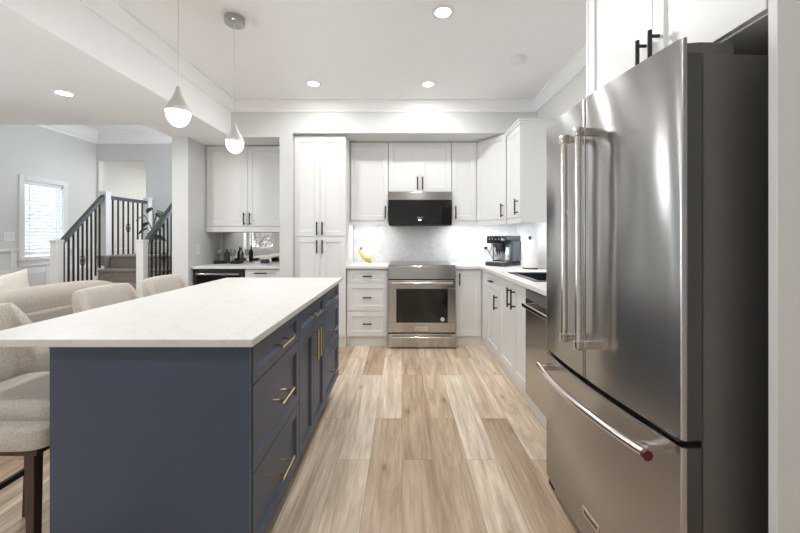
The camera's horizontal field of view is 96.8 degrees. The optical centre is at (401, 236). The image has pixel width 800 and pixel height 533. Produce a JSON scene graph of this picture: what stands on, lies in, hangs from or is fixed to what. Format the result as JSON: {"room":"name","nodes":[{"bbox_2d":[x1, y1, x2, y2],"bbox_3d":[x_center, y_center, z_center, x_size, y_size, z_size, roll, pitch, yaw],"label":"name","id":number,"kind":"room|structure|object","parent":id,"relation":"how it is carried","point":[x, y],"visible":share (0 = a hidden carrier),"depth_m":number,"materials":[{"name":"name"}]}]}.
{"room":"kitchen","nodes":[
{"label":"kitchen","id":0,"kind":"room"},
{"bbox_2d":[0,63,142,124],"bbox_3d":[-3.645,-1.369,1.010,2.170,0.462,5.220,0,0,0],"label":"ceiling","id":1,"kind":"structure","parent":0,"point":[25,99],"depth_m":3.13,"materials":[{"name":"white paint"}]},
{"bbox_2d":[51,89,75,96],"bbox_3d":[-2.680,-1.135,2.815,0.150,0.004,0.150,0,0,0],"label":"recessed light","id":2,"kind":"object","parent":1,"relation":"in","point":[56,91],"visible":0.87,"depth_m":2.81,"materials":[{"name":"white plastic"}]},
{"bbox_2d":[55,91,72,95],"bbox_3d":[-2.680,-1.136,2.815,0.102,0.002,0.102,0,0,-6],"label":"diffuser","id":3,"kind":"object","parent":2,"relation":"attached to","point":[63,93],"depth_m":2.82,"materials":[{"name":"white plastic"}]},
{"bbox_2d":[0,125,145,286],"bbox_3d":[-4.805,-0.175,2.800,0.150,2.850,9.000,0,0,0],"label":"wall","id":4,"kind":"structure","parent":0,"point":[29,150],"depth_m":4.97,"materials":[{"name":"white paint"}]},
{"bbox_2d":[3,232,14,240],"bbox_3d":[-4.725,0.000,4.270,0.009,0.115,0.118,0,0,0],"label":"light switch","id":5,"kind":"object","parent":4,"relation":"attached to","point":[7,236],"visible":1,"depth_m":4.27,"materials":[{"name":"white plastic"}]},
{"bbox_2d":[17,174,70,266],"bbox_3d":[-4.772,-0.196,4.692,0.175,1.142,0.669,0,0,0],"label":"window","id":6,"kind":"structure","parent":4,"relation":"in","point":[22,261],"depth_m":4.45,"materials":[{"name":"white paint"}]},
{"bbox_2d":[25,181,61,257],"bbox_3d":[-4.756,-0.214,4.692,0.050,0.975,0.503,0,0,0],"label":"window blind","id":7,"kind":"object","parent":6,"relation":"attached to","point":[42,205],"visible":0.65,"depth_m":4.68,"materials":[{"name":"white plastic"}]},
{"bbox_2d":[0,247,97,284],"bbox_3d":[-4.715,0.632,4.549,0.030,0.955,1.898,0,0,0],"label":"trim","id":8,"kind":"structure","parent":4,"relation":"attached to","point":[13,252],"depth_m":4.61,"materials":[{"name":"white paint"}]},
{"bbox_2d":[35,125,171,143],"bbox_3d":[-3.645,-1.516,4.561,2.169,0.167,1.878,0,0,0],"label":"trim","id":9,"kind":"structure","parent":4,"relation":"attached to","point":[82,132],"depth_m":5.38,"materials":[{"name":"white paint"}]},
{"bbox_2d":[84,125,153,129],"bbox_3d":[-3.565,-1.650,4.560,2.530,0.100,2.080,0,0,0],"label":"ceiling","id":10,"kind":"structure","parent":0,"point":[97,127],"depth_m":5.21,"materials":[{"name":"white paint"}]},
{"bbox_2d":[0,0,245,145],"bbox_3d":[-2.230,-1.347,1.525,0.660,0.485,6.250,0,0,0],"label":"beam","id":11,"kind":"structure","parent":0,"point":[65,45],"depth_m":2.40,"materials":[{"name":"white paint"}]},
{"bbox_2d":[97,144,171,255],"bbox_3d":[-3.555,-0.175,5.550,2.350,2.850,0.100,0,0,0],"label":"wall","id":12,"kind":"structure","parent":0,"point":[157,157],"depth_m":5.50,"materials":[{"name":"white paint"}]},
{"bbox_2d":[172,137,219,285],"bbox_3d":[-2.470,-0.175,4.775,0.180,2.850,1.650,0,0,0],"label":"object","id":13,"kind":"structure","parent":0,"point":[189,226],"depth_m":3.96,"materials":[{"name":"white paint"}]},
{"bbox_2d":[196,244,199,253],"bbox_3d":[-2.375,0.150,4.130,0.009,0.115,0.072,0,0,0],"label":"light switch","id":14,"kind":"object","parent":13,"relation":"attached to","point":[197,245],"visible":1,"depth_m":4.13,"materials":[{"name":"white plastic"}]},
{"bbox_2d":[280,133,294,277],"bbox_3d":[-1.291,0.049,4.300,0.144,2.402,0.700,0,0,0],"label":"wall","id":15,"kind":"structure","parent":0,"point":[287,236],"depth_m":3.95,"materials":[{"name":"white paint"}]},
{"bbox_2d":[0,332,580,532],"bbox_3d":[-1.615,1.290,2.825,6.530,0.080,9.150,0,0,0],"label":"floor","id":16,"kind":"structure","parent":0,"point":[403,440],"depth_m":1.98,"materials":[{"name":"brown wood"}]},
{"bbox_2d":[0,303,49,532],"bbox_3d":[-1.491,0.768,1.400,0.593,0.964,0.453,0,0,0],"label":"bar stool","id":17,"kind":"object","parent":16,"relation":"on","point":[24,371],"visible":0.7,"depth_m":1.25,"materials":[{"name":"fabric"}]},
{"bbox_2d":[0,372,49,420],"bbox_3d":[-1.425,0.622,1.400,0.444,0.084,0.336,0,0,0],"label":"seat cushion","id":18,"kind":"object","parent":17,"relation":"on","point":[26,396],"depth_m":1.28,"materials":[{"name":"fabric"}]},
{"bbox_2d":[0,280,113,351],"bbox_3d":[-3.035,0.805,2.110,1.130,0.890,2.220,0,0,0],"label":"sofa","id":19,"kind":"object","parent":16,"relation":"on","point":[39,303],"visible":0.24,"depth_m":2.50,"materials":[{"name":"beige fabric"}]},
{"bbox_2d":[0,269,28,290],"bbox_3d":[-3.170,0.485,2.800,0.464,0.444,0.236,0,0,-32],"label":"throw pillow","id":20,"kind":"object","parent":19,"relation":"on","point":[19,279],"visible":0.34,"depth_m":2.82,"materials":[{"name":"white fabric"}]},
{"bbox_2d":[72,283,141,313],"bbox_3d":[-1.491,0.768,2.075,0.593,0.964,0.453,0,0,0],"label":"bar stool","id":21,"kind":"object","parent":16,"relation":"on","point":[89,298],"visible":0.25,"depth_m":2.04,"materials":[{"name":"fabric"}]},
{"bbox_2d":[92,253,169,289],"bbox_3d":[-3.264,0.750,4.579,1.403,1.000,1.838,0,0,0],"label":"staircase","id":22,"kind":"structure","parent":16,"relation":"on","point":[121,268],"depth_m":4.60,"materials":[{"name":"brown carpet"}]},
{"bbox_2d":[49,191,152,283],"bbox_3d":[-3.890,0.330,4.716,0.096,1.840,1.524,0,0,0],"label":"stair railing","id":23,"kind":"object","parent":22,"relation":"on","point":[103,202],"visible":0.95,"depth_m":4.51,"materials":[{"name":"white paint"}]},
{"bbox_2d":[136,207,165,253],"bbox_3d":[-3.592,-0.086,5.104,0.365,0.671,0.324,0,0,-26],"label":"potted plant","id":24,"kind":"object","parent":22,"relation":"on","point":[148,210],"visible":0.59,"depth_m":5.10,"materials":[{"name":"green plant"}]},
{"bbox_2d":[135,202,171,296],"bbox_3d":[-2.928,0.330,4.371,0.096,1.840,0.834,0,0,0],"label":"stair railing","id":25,"kind":"object","parent":22,"relation":"on","point":[141,245],"visible":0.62,"depth_m":4.17,"materials":[{"name":"white paint"}]},
{"bbox_2d":[142,274,188,296],"bbox_3d":[-1.491,0.768,2.585,0.593,0.964,0.453,0,0,0],"label":"bar stool","id":26,"kind":"object","parent":16,"relation":"on","point":[150,286],"visible":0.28,"depth_m":2.56,"materials":[{"name":"fabric"}]},
{"bbox_2d":[50,283,338,532],"bbox_3d":[-0.821,0.806,2.017,0.708,0.888,1.667,0,0,0],"label":"kitchen island","id":27,"kind":"object","parent":16,"relation":"on","point":[143,439],"visible":0.94,"depth_m":1.18,"materials":[{"name":"blue wood"}]},
{"bbox_2d":[0,278,341,346],"bbox_3d":[-0.959,0.348,2.027,0.943,0.026,1.745,0,0,0],"label":"island countertop","id":28,"kind":"structure","parent":27,"relation":"on","point":[225,312],"depth_m":1.45,"materials":[{"name":"white stone"}]},
{"bbox_2d":[193,269,245,284],"bbox_3d":[-2.082,0.810,4.305,0.584,0.880,0.610,0,0,0],"label":"beverage cooler","id":29,"kind":"object","parent":16,"relation":"on","point":[200,276],"visible":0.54,"depth_m":4.03,"materials":[{"name":"black metal"}]},
{"bbox_2d":[191,262,279,268],"bbox_3d":[-1.871,0.350,4.319,1.013,0.030,0.647,0,0,0],"label":"countertop","id":30,"kind":"structure","parent":29,"relation":"on","point":[246,265],"depth_m":4.00,"materials":[{"name":"white stone"}]},
{"bbox_2d":[213,260,227,263],"bbox_3d":[-2.236,0.315,4.375,0.155,0.037,0.077,0,0,0],"label":"wire tray","id":31,"kind":"object","parent":30,"relation":"on","point":[215,261],"visible":1,"depth_m":4.35,"materials":[{"name":"black metal"}]},
{"bbox_2d":[224,247,229,262],"bbox_3d":[-2.200,0.234,4.470,0.068,0.200,0.068,0,0,0],"label":"bottle","id":32,"kind":"object","parent":30,"relation":"on","point":[227,253],"visible":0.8,"depth_m":4.45,"materials":[{"name":"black glass"}]},
{"bbox_2d":[229,260,241,263],"bbox_3d":[-2.041,0.315,4.360,0.125,0.037,0.076,0,0,0],"label":"wire tray","id":33,"kind":"object","parent":30,"relation":"on","point":[233,261],"visible":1,"depth_m":4.33,"materials":[{"name":"black metal"}]},
{"bbox_2d":[239,246,243,262],"bbox_3d":[-2.035,0.227,4.500,0.056,0.215,0.056,0,0,0],"label":"bottle","id":34,"kind":"object","parent":30,"relation":"on","point":[241,253],"visible":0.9,"depth_m":4.48,"materials":[{"name":"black glass"}]},
{"bbox_2d":[260,258,269,262],"bbox_3d":[-1.720,0.303,4.460,0.090,0.062,0.080,0,0,0],"label":"candle holder","id":35,"kind":"object","parent":30,"relation":"on","point":[263,260],"visible":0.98,"depth_m":4.42,"materials":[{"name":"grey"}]},
{"bbox_2d":[245,269,279,277],"bbox_3d":[-1.575,0.808,4.309,0.417,0.884,0.642,0,0,0],"label":"base cabinet","id":36,"kind":"object","parent":16,"relation":"on","point":[249,273],"visible":0.22,"depth_m":4.03,"materials":[{"name":"white paint"}]},
{"bbox_2d":[294,135,353,346],"bbox_3d":[-0.924,0.052,4.302,0.582,2.395,0.686,0,0,0],"label":"pantry cabinet","id":37,"kind":"object","parent":16,"relation":"on","point":[323,231],"visible":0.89,"depth_m":4.01,"materials":[{"name":"white paint"}]},
{"bbox_2d":[347,269,387,345],"bbox_3d":[-0.394,0.808,4.309,0.469,0.884,0.642,0,0,0],"label":"base cabinet","id":38,"kind":"object","parent":16,"relation":"on","point":[367,289],"visible":0.96,"depth_m":4.04,"materials":[{"name":"white paint"}]},
{"bbox_2d":[346,262,389,268],"bbox_3d":[-0.394,0.350,4.317,0.472,0.030,0.644,0,0,0],"label":"countertop","id":39,"kind":"structure","parent":38,"relation":"on","point":[355,265],"depth_m":4.10,"materials":[{"name":"white stone"}]},
{"bbox_2d":[359,247,372,262],"bbox_3d":[-0.440,0.226,4.322,0.171,0.198,0.106,0,0,0],"label":"banana bunch","id":40,"kind":"object","parent":39,"relation":"on","point":[364,257],"visible":1,"depth_m":4.30,"materials":[{"name":"yellow food"}]},
{"bbox_2d":[388,261,455,347],"bbox_3d":[0.223,0.784,4.261,0.757,0.932,0.719,0,0,0],"label":"range","id":41,"kind":"object","parent":16,"relation":"on","point":[421,294],"visible":1,"depth_m":3.96,"materials":[{"name":"silver metal"}]},
{"bbox_2d":[388,261,455,265],"bbox_3d":[0.223,0.326,4.298,0.757,0.016,0.645,0,0,0],"label":"cooktop","id":42,"kind":"object","parent":41,"relation":"in","point":[392,263],"depth_m":4.18,"materials":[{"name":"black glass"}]},
{"bbox_2d":[455,269,480,345],"bbox_3d":[0.756,0.808,4.309,0.299,0.884,0.642,0,0,0],"label":"base cabinet","id":43,"kind":"object","parent":16,"relation":"on","point":[468,281],"visible":0.86,"depth_m":4.04,"materials":[{"name":"white paint"}]},
{"bbox_2d":[481,270,502,369],"bbox_3d":[1.170,0.808,3.687,0.606,0.884,0.752,0,0,0],"label":"base cabinet","id":44,"kind":"object","parent":16,"relation":"on","point":[490,338],"visible":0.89,"depth_m":3.64,"materials":[{"name":"white paint"}]},
{"bbox_2d":[500,277,530,406],"bbox_3d":[1.178,0.808,2.934,0.622,0.884,0.742,0,0,0],"label":"base cabinet","id":45,"kind":"object","parent":16,"relation":"on","point":[512,295],"visible":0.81,"depth_m":2.87,"materials":[{"name":"white paint"}]},
{"bbox_2d":[450,262,546,295],"bbox_3d":[1.046,0.350,3.248,0.885,0.030,2.783,0,0,0],"label":"countertop","id":46,"kind":"structure","parent":45,"relation":"on","point":[539,287],"depth_m":3.40,"materials":[{"name":"white stone"}]},
{"bbox_2d":[485,236,520,266],"bbox_3d":[1.179,0.162,4.114,0.370,0.345,0.265,0,0,-43],"label":"coffee machine","id":47,"kind":"object","parent":46,"relation":"on","point":[506,249],"visible":1,"depth_m":4.04,"materials":[{"name":"grey plastic"}]},
{"bbox_2d":[485,261,520,266],"bbox_3d":[1.174,0.312,4.120,0.370,0.045,0.250,0,0,-43],"label":"drip tray","id":48,"kind":"object","parent":47,"relation":"on","point":[489,263],"depth_m":4.01,"materials":[{"name":"grey plastic"}]},
{"bbox_2d":[508,272,546,281],"bbox_3d":[1.187,0.450,2.950,0.414,0.241,0.656,0,0,0],"label":"sink","id":49,"kind":"object","parent":46,"relation":"in","point":[533,276],"visible":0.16,"depth_m":3.24,"materials":[{"name":"black"}]},
{"bbox_2d":[517,273,546,279],"bbox_3d":[1.190,0.454,2.950,0.378,0.232,0.618,0,0,0],"label":"basin","id":50,"kind":"object","parent":49,"relation":"in","point":[530,276],"depth_m":3.24,"materials":[{"name":"black metal"}]},
{"bbox_2d":[522,236,537,268],"bbox_3d":[1.330,0.165,3.690,0.156,0.339,0.156,0,0,0],"label":"paper towel holder","id":51,"kind":"object","parent":46,"relation":"on","point":[529,247],"visible":0.99,"depth_m":3.63,"materials":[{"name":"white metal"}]},
{"bbox_2d":[522,289,549,430],"bbox_3d":[1.146,0.810,2.256,0.604,0.880,0.596,0,0,0],"label":"dishwasher","id":52,"kind":"object","parent":16,"relation":"on","point":[535,305],"visible":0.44,"depth_m":2.34,"materials":[{"name":"silver metal"}]},
{"bbox_2d":[586,0,587,96],"bbox_3d":[1.224,-0.080,1.844,0.528,2.660,0.018,0,0,0],"label":"gable panel","id":53,"kind":"object","parent":16,"relation":"on","point":[586,0],"visible":0.02,"depth_m":1.84,"materials":[{"name":"white paint"}]},
{"bbox_2d":[536,37,767,532],"bbox_3d":[1.037,0.350,1.410,0.798,1.800,0.840,0,0,-3],"label":"refrigerator","id":54,"kind":"object","parent":16,"relation":"on","point":[655,372],"visible":1,"depth_m":1.04,"materials":[{"name":"grey metal"}]},
{"bbox_2d":[768,0,799,532],"bbox_3d":[1.224,-0.080,0.919,0.528,2.660,0.023,0,0,0],"label":"wall","id":55,"kind":"structure","parent":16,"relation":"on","point":[783,15],"depth_m":0.91,"materials":[{"name":"white paint"}]},
{"bbox_2d":[116,0,585,98],"bbox_3d":[-0.135,-1.540,1.525,3.570,0.100,6.450,0,0,0],"label":"ceiling","id":56,"kind":"structure","parent":0,"point":[356,49],"depth_m":2.75,"materials":[{"name":"white paint"}]},
{"bbox_2d":[165,0,191,126],"bbox_3d":[-1.155,-1.028,1.833,0.132,0.922,0.132,0,0,0],"label":"pendant light","id":57,"kind":"object","parent":56,"relation":"hanging from","point":[178,112],"visible":1,"depth_m":1.80,"materials":[{"name":"white glass"}]},
{"bbox_2d":[224,12,244,152],"bbox_3d":[-1.140,-1.028,2.420,0.132,0.922,0.132,0,0,0],"label":"pendant light","id":58,"kind":"object","parent":56,"relation":"hanging from","point":[234,141],"visible":1,"depth_m":2.39,"materials":[{"name":"white glass"}]},
{"bbox_2d":[306,80,320,86],"bbox_3d":[-0.862,-1.488,3.457,0.150,0.004,0.150,0,0,0],"label":"recessed light","id":59,"kind":"object","parent":56,"relation":"in","point":[312,83],"visible":1,"depth_m":3.45,"materials":[{"name":"white plastic"}]},
{"bbox_2d":[308,82,318,85],"bbox_3d":[-0.862,-1.488,3.457,0.102,0.002,0.102,0,0,6],"label":"diffuser","id":60,"kind":"object","parent":59,"relation":"attached to","point":[309,83],"depth_m":3.46,"materials":[{"name":"white plastic"}]},
{"bbox_2d":[420,81,435,87],"bbox_3d":[0.254,-1.488,3.470,0.150,0.004,0.150,0,0,0],"label":"recessed light","id":61,"kind":"object","parent":56,"relation":"in","point":[427,84],"visible":1,"depth_m":3.47,"materials":[{"name":"white plastic"}]},
{"bbox_2d":[423,82,432,86],"bbox_3d":[0.254,-1.488,3.470,0.102,0.002,0.102,0,0,6],"label":"diffuser","id":62,"kind":"object","parent":61,"relation":"attached to","point":[425,84],"depth_m":3.47,"materials":[{"name":"white plastic"}]},
{"bbox_2d":[432,5,453,18],"bbox_3d":[0.272,-1.488,2.356,0.150,0.004,0.150,0,0,0],"label":"recessed light","id":63,"kind":"object","parent":56,"relation":"in","point":[441,11],"visible":1,"depth_m":2.35,"materials":[{"name":"white plastic"}]},
{"bbox_2d":[435,8,450,16],"bbox_3d":[0.272,-1.488,2.356,0.102,0.002,0.102,0,0,-6],"label":"diffuser","id":64,"kind":"object","parent":63,"relation":"attached to","point":[439,12],"depth_m":2.36,"materials":[{"name":"white plastic"}]},
{"bbox_2d":[511,54,526,64],"bbox_3d":[0.977,-1.472,2.963,0.124,0.035,0.124,0,0,0],"label":"smoke detector","id":65,"kind":"object","parent":56,"relation":"attached to","point":[519,59],"visible":1,"depth_m":2.93,"materials":[{"name":"white plastic"}]},
{"bbox_2d":[220,232,481,331],"bbox_3d":[-0.380,-0.120,4.700,4.000,2.740,0.100,0,0,0],"label":"wall","id":66,"kind":"structure","parent":0,"point":[221,233],"depth_m":4.65,"materials":[{"name":"white paint"}]},
{"bbox_2d":[206,146,279,231],"bbox_3d":[-1.871,-0.578,4.453,1.008,1.045,0.390,0,0,0],"label":"upper cabinet","id":67,"kind":"object","parent":66,"relation":"attached to","point":[243,187],"visible":0.88,"depth_m":4.31,"materials":[{"name":"white paint"}]},
{"bbox_2d":[223,232,279,261],"bbox_3d":[-1.857,0.140,4.646,0.977,0.388,0.006,0,0,0],"label":"mirror","id":68,"kind":"object","parent":66,"relation":"attached to","point":[256,246],"visible":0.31,"depth_m":4.64,"materials":[{"name":"silver metal"}]},
{"bbox_2d":[350,142,388,224],"bbox_3d":[-0.398,-0.641,4.453,0.461,1.013,0.390,0,0,0],"label":"upper cabinet","id":69,"kind":"object","parent":66,"relation":"attached to","point":[369,161],"visible":0.98,"depth_m":4.31,"materials":[{"name":"white paint"}]},
{"bbox_2d":[389,142,450,191],"bbox_3d":[0.218,-0.844,4.453,0.762,0.608,0.390,0,0,0],"label":"upper cabinet","id":70,"kind":"object","parent":66,"relation":"attached to","point":[413,166],"visible":0.99,"depth_m":4.31,"materials":[{"name":"white paint"}]},
{"bbox_2d":[389,192,451,225],"bbox_3d":[0.218,-0.335,4.437,0.756,0.404,0.386,0,0,0],"label":"microwave","id":71,"kind":"object","parent":70,"relation":"attached to","point":[405,208],"visible":1,"depth_m":4.25,"materials":[{"name":"black"}]},
{"bbox_2d":[354,222,515,261],"bbox_3d":[0.430,0.042,4.645,2.120,0.584,0.010,0,0,0],"label":"wall tile","id":72,"kind":"structure","parent":66,"relation":"attached to","point":[452,243],"depth_m":4.64,"materials":[{"name":"tile"}]},
{"bbox_2d":[483,245,487,253],"bbox_3d":[1.090,0.165,4.635,0.072,0.115,0.009,0,0,0],"label":"wall outlet","id":73,"kind":"object","parent":72,"relation":"attached to","point":[485,251],"visible":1,"depth_m":4.63,"materials":[{"name":"white plastic"}]},
{"bbox_2d":[451,142,475,224],"bbox_3d":[0.752,-0.641,4.453,0.298,1.013,0.390,0,0,0],"label":"upper cabinet","id":74,"kind":"object","parent":66,"relation":"attached to","point":[463,154],"visible":0.94,"depth_m":4.31,"materials":[{"name":"white paint"}]},
{"bbox_2d":[231,112,536,145],"bbox_3d":[-0.200,-1.298,4.300,3.400,0.385,0.700,0,0,0],"label":"wall","id":75,"kind":"structure","parent":0,"point":[255,128],"depth_m":3.95,"materials":[{"name":"white paint"}]},
{"bbox_2d":[78,0,585,111],"bbox_3d":[-0.200,-1.437,1.175,3.399,0.104,5.548,0,0,0],"label":"trim","id":76,"kind":"structure","parent":75,"relation":"attached to","point":[113,12],"depth_m":3.70,"materials":[{"name":"white paint"}]},
{"bbox_2d":[537,67,585,268],"bbox_3d":[1.560,-0.120,1.525,0.120,2.740,6.450,0,0,0],"label":"wall","id":77,"kind":"structure","parent":0,"point":[571,94],"depth_m":3.24,"materials":[{"name":"white paint"}]},
{"bbox_2d":[476,133,507,224],"bbox_3d":[1.197,-0.641,4.272,0.584,1.013,0.733,0,0,0],"label":"upper cabinet","id":78,"kind":"object","parent":77,"relation":"attached to","point":[491,153],"visible":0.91,"depth_m":4.09,"materials":[{"name":"white paint"}]},
{"bbox_2d":[505,118,554,223],"bbox_3d":[1.299,-0.640,3.673,0.380,1.011,0.458,0,0,0],"label":"upper cabinet","id":79,"kind":"object","parent":77,"relation":"attached to","point":[527,137],"visible":0.93,"depth_m":3.46,"materials":[{"name":"white paint"}]},
{"bbox_2d":[516,223,546,268],"bbox_3d":[1.495,0.042,3.255,0.010,0.584,2.790,0,0,0],"label":"wall tile","id":80,"kind":"structure","parent":77,"relation":"attached to","point":[537,231],"depth_m":3.88,"materials":[{"name":"tile"}]},
{"bbox_2d":[588,0,767,95],"bbox_3d":[1.199,-0.983,1.383,0.562,0.775,0.896,0,0,0],"label":"upper cabinet","id":81,"kind":"object","parent":77,"relation":"attached to","point":[622,34],"visible":0.52,"depth_m":1.32,"materials":[{"name":"white paint"}]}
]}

